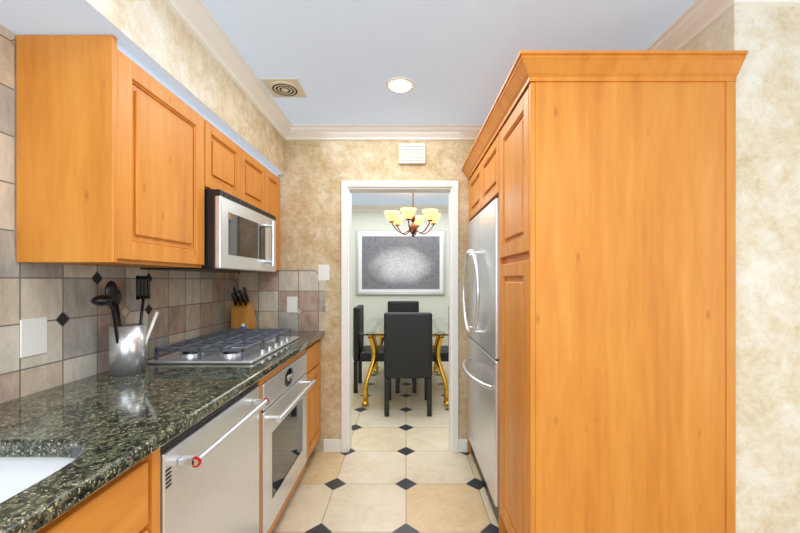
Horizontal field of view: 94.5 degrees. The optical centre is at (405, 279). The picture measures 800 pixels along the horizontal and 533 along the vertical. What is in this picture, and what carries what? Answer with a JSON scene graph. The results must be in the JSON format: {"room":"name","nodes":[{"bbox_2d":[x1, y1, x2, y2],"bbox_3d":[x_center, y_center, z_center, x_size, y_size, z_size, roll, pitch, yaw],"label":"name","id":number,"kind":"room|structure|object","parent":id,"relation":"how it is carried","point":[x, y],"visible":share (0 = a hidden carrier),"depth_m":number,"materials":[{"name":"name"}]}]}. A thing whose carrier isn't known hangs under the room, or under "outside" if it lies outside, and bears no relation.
{"room":"kitchen","nodes":[
{"label":"kitchen","id":0,"kind":"room"},
{"bbox_2d":[14,34,15,255],"bbox_3d":[-1.315,0.075,0.103,0.100,2.440,5.606,0,0,0],"label":"wall","id":1,"kind":"structure","parent":0,"point":[14,34],"depth_m":1.20,"materials":[{"name":"paint"}]},
{"bbox_2d":[16,35,203,267],"bbox_3d":[-1.101,-0.424,1.468,0.313,0.735,0.549,0,0,0],"label":"upper cabinet","id":2,"kind":"object","parent":1,"relation":"attached to","point":[110,155],"visible":1,"depth_m":1.19,"materials":[{"name":"brown wood"}]},
{"bbox_2d":[0,24,237,402],"bbox_3d":[-1.262,-0.200,0.090,0.005,1.190,5.380,0,0,0],"label":"backsplash","id":3,"kind":"structure","parent":1,"relation":"attached to","point":[189,304],"depth_m":1.37,"materials":[{"name":"tile"}]},
{"bbox_2d":[264,164,279,271],"bbox_3d":[-1.101,-0.424,2.640,0.313,0.735,0.275,0,0,0],"label":"upper cabinet","id":4,"kind":"object","parent":1,"relation":"attached to","point":[272,180],"visible":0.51,"depth_m":2.69,"materials":[{"name":"brown wood"}]},
{"bbox_2d":[0,0,284,173],"bbox_3d":[-1.087,-0.970,0.093,0.355,0.350,5.386,0,0,0],"label":"soffit","id":5,"kind":"structure","parent":0,"point":[149,30],"depth_m":1.41,"materials":[{"name":"paint"}]},
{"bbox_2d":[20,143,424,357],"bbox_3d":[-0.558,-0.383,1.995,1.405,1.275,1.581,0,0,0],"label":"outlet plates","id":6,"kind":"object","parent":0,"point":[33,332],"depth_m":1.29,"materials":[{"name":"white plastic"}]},
{"bbox_2d":[278,141,474,451],"bbox_3d":[0.517,0.075,2.846,3.565,2.440,0.120,0,0,0],"label":"wall","id":7,"kind":"structure","parent":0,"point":[310,185],"depth_m":2.79,"materials":[{"name":"beige paint"}]},
{"bbox_2d":[271,364,498,532],"bbox_3d":[0.850,1.325,1.550,6.500,0.060,8.500,0,0,0],"label":"floor","id":8,"kind":"structure","parent":0,"point":[399,473],"depth_m":2.41,"materials":[{"name":"tile"}]},
{"bbox_2d":[36,340,320,532],"bbox_3d":[-0.948,0.861,0.389,0.620,0.868,4.778,0,0,0],"label":"base cabinet","id":9,"kind":"object","parent":8,"relation":"on","point":[130,502],"visible":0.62,"depth_m":0.89,"materials":[{"name":"brown wood"}]},
{"bbox_2d":[0,331,324,532],"bbox_3d":[-0.935,0.403,0.391,0.646,0.040,4.781,0,0,0],"label":"countertop","id":10,"kind":"structure","parent":9,"relation":"on","point":[109,424],"depth_m":1.02,"materials":[{"name":"stone"}]},
{"bbox_2d":[0,457,74,502],"bbox_3d":[-0.953,0.330,0.522,0.552,0.638,0.798,0,0,0],"label":"sink","id":11,"kind":"object","parent":10,"relation":"in","point":[17,474],"visible":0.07,"depth_m":0.89,"materials":[{"name":"white ceramic"}]},
{"bbox_2d":[91,276,158,375],"bbox_3d":[-1.162,0.182,1.501,0.138,0.400,0.280,0,0,0],"label":"utensil holder","id":12,"kind":"object","parent":10,"relation":"on","point":[127,343],"visible":1,"depth_m":1.49,"materials":[{"name":"silver metal"}]},
{"bbox_2d":[147,328,298,363],"bbox_3d":[-0.940,0.348,2.050,0.480,0.068,0.740,0,0,0],"label":"cooktop","id":13,"kind":"object","parent":10,"relation":"in","point":[230,345],"visible":1,"depth_m":1.83,"materials":[{"name":"silver metal"}]},
{"bbox_2d":[231,287,255,327],"bbox_3d":[-1.155,0.216,2.618,0.110,0.332,0.203,0,0,0],"label":"knife block","id":14,"kind":"object","parent":10,"relation":"on","point":[242,309],"visible":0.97,"depth_m":2.57,"materials":[{"name":"brown wood"}]},
{"bbox_2d":[160,382,268,532],"bbox_3d":[-0.903,0.809,1.282,0.670,0.761,0.631,0,0,0],"label":"dishwasher","id":15,"kind":"object","parent":9,"relation":"in","point":[209,472],"visible":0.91,"depth_m":1.23,"materials":[{"name":"silver metal"}]},
{"bbox_2d":[261,353,315,532],"bbox_3d":[-0.894,0.807,1.985,0.667,0.691,0.704,0,0,0],"label":"oven","id":16,"kind":"object","parent":9,"relation":"in","point":[284,419],"visible":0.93,"depth_m":1.86,"materials":[{"name":"silver metal"}]},
{"bbox_2d":[353,305,399,392],"bbox_3d":[-0.338,0.801,4.450,0.535,0.983,0.460,0,0,0],"label":"chair","id":17,"kind":"object","parent":8,"relation":"on","point":[361,353],"visible":0.79,"depth_m":4.23,"materials":[{"name":"black leather"}]},
{"bbox_2d":[354,318,448,405],"bbox_3d":[0.000,0.915,4.480,1.040,0.754,1.600,0,0,0],"label":"dining table","id":18,"kind":"object","parent":8,"relation":"on","point":[373,328],"visible":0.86,"depth_m":3.86,"materials":[{"name":"clear glass"}]},
{"bbox_2d":[388,301,418,311],"bbox_3d":[-0.040,0.801,5.218,0.460,0.983,0.535,0,0,0],"label":"chair","id":19,"kind":"object","parent":8,"relation":"on","point":[393,306],"visible":0.15,"depth_m":5.41,"materials":[{"name":"black leather"}]},
{"bbox_2d":[384,312,431,416],"bbox_3d":[0.020,0.801,3.763,0.460,0.983,0.535,0,0,0],"label":"chair","id":20,"kind":"object","parent":8,"relation":"on","point":[407,335],"visible":1,"depth_m":3.50,"materials":[{"name":"black leather"}]},
{"bbox_2d":[412,305,448,392],"bbox_3d":[0.338,0.801,4.450,0.535,0.983,0.460,0,0,0],"label":"chair","id":21,"kind":"object","parent":8,"relation":"on","point":[444,351],"visible":0.23,"depth_m":4.22,"materials":[{"name":"black leather"}]},
{"bbox_2d":[462,198,498,524],"bbox_3d":[0.797,0.431,2.319,0.875,1.704,0.870,0,0,0],"label":"refrigerator","id":22,"kind":"object","parent":8,"relation":"on","point":[481,261],"visible":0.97,"depth_m":2.14,"materials":[{"name":"silver metal"}]},
{"bbox_2d":[461,50,747,532],"bbox_3d":[0.831,0.230,2.062,0.829,2.130,1.432,0,0,0],"label":"tall cabinet","id":23,"kind":"object","parent":8,"relation":"on","point":[612,173],"visible":1,"depth_m":1.40,"materials":[{"name":"brown wood"}]},
{"bbox_2d":[202,0,695,204],"bbox_3d":[0.850,-1.175,1.550,6.500,0.060,8.500,0,0,0],"label":"ceiling","id":24,"kind":"structure","parent":0,"point":[458,56],"depth_m":1.80,"materials":[{"name":"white paint"}]},
{"bbox_2d":[261,78,306,96],"bbox_3d":[-0.720,-1.135,2.200,0.210,0.021,0.210,0,0,0],"label":"ceiling vent","id":25,"kind":"object","parent":24,"relation":"attached to","point":[278,87],"depth_m":2.17,"materials":[{"name":"beige metal"}]},
{"bbox_2d":[386,77,414,92],"bbox_3d":[-0.035,-1.139,2.170,0.170,0.011,0.170,0,0,0],"label":"recessed light","id":26,"kind":"object","parent":24,"relation":"in","point":[396,84],"visible":1,"depth_m":2.16,"materials":[{"name":"white glass"}]},
{"bbox_2d":[384,193,440,236],"bbox_3d":[0.085,-0.831,4.450,0.690,0.627,0.701,0,0,0],"label":"chandelier","id":27,"kind":"object","parent":24,"relation":"hanging from","point":[408,213],"visible":0.99,"depth_m":4.35,"materials":[{"name":"beige glass"}]},
{"bbox_2d":[352,7,799,532],"bbox_3d":[0.850,0.075,1.550,6.500,2.440,8.500,0,0,0],"label":"wall","id":28,"kind":"structure","parent":0,"point":[768,79],"depth_m":1.42,"materials":[{"name":"paint"}]},
{"bbox_2d":[202,112,265,211],"bbox_3d":[-1.101,-0.613,2.123,0.313,0.358,0.755,0,0,0],"label":"upper cabinet","id":29,"kind":"object","parent":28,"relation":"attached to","point":[229,167],"visible":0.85,"depth_m":2.02,"materials":[{"name":"brown wood"}]},
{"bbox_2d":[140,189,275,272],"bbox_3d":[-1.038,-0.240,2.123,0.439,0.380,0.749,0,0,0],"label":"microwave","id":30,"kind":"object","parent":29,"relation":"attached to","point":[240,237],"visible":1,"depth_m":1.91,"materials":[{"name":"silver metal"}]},
{"bbox_2d":[238,270,325,332],"bbox_3d":[-0.932,0.159,2.784,0.655,0.472,0.005,0,0,0],"label":"backsplash","id":31,"kind":"structure","parent":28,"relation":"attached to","point":[268,293],"depth_m":2.78,"materials":[{"name":"tile"}]},
{"bbox_2d":[323,358,467,452],"bbox_3d":[0.850,1.245,3.553,6.300,0.100,4.294,0,0,0],"label":"baseboard","id":32,"kind":"structure","parent":28,"relation":"attached to","point":[329,445],"depth_m":2.77,"materials":[{"name":"white paint"}]},
{"bbox_2d":[341,181,458,452],"bbox_3d":[-0.046,0.276,2.848,0.880,2.038,0.160,0,0,0],"label":"door frame","id":33,"kind":"structure","parent":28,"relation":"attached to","point":[451,187],"depth_m":2.77,"materials":[{"name":"white paint"}]},
{"bbox_2d":[356,231,444,294],"bbox_3d":[-0.080,-0.265,5.682,1.360,0.980,0.032,0,0,0],"label":"picture frame","id":34,"kind":"object","parent":28,"relation":"attached to","point":[387,262],"visible":0.97,"depth_m":5.67,"materials":[{"name":"silver metal"}]},
{"bbox_2d":[352,205,448,211],"bbox_3d":[0.000,-1.099,4.305,4.600,0.090,2.790,0,0,0],"label":"crown molding","id":35,"kind":"structure","parent":28,"relation":"attached to","point":[355,208],"depth_m":5.65,"materials":[{"name":"white paint"}]},
{"bbox_2d":[164,0,799,140],"bbox_3d":[1.545,-1.097,0.093,4.910,0.095,5.386,0,0,0],"label":"crown molding","id":36,"kind":"structure","parent":28,"relation":"attached to","point":[700,15],"depth_m":1.92,"materials":[{"name":"white paint"}]}
]}

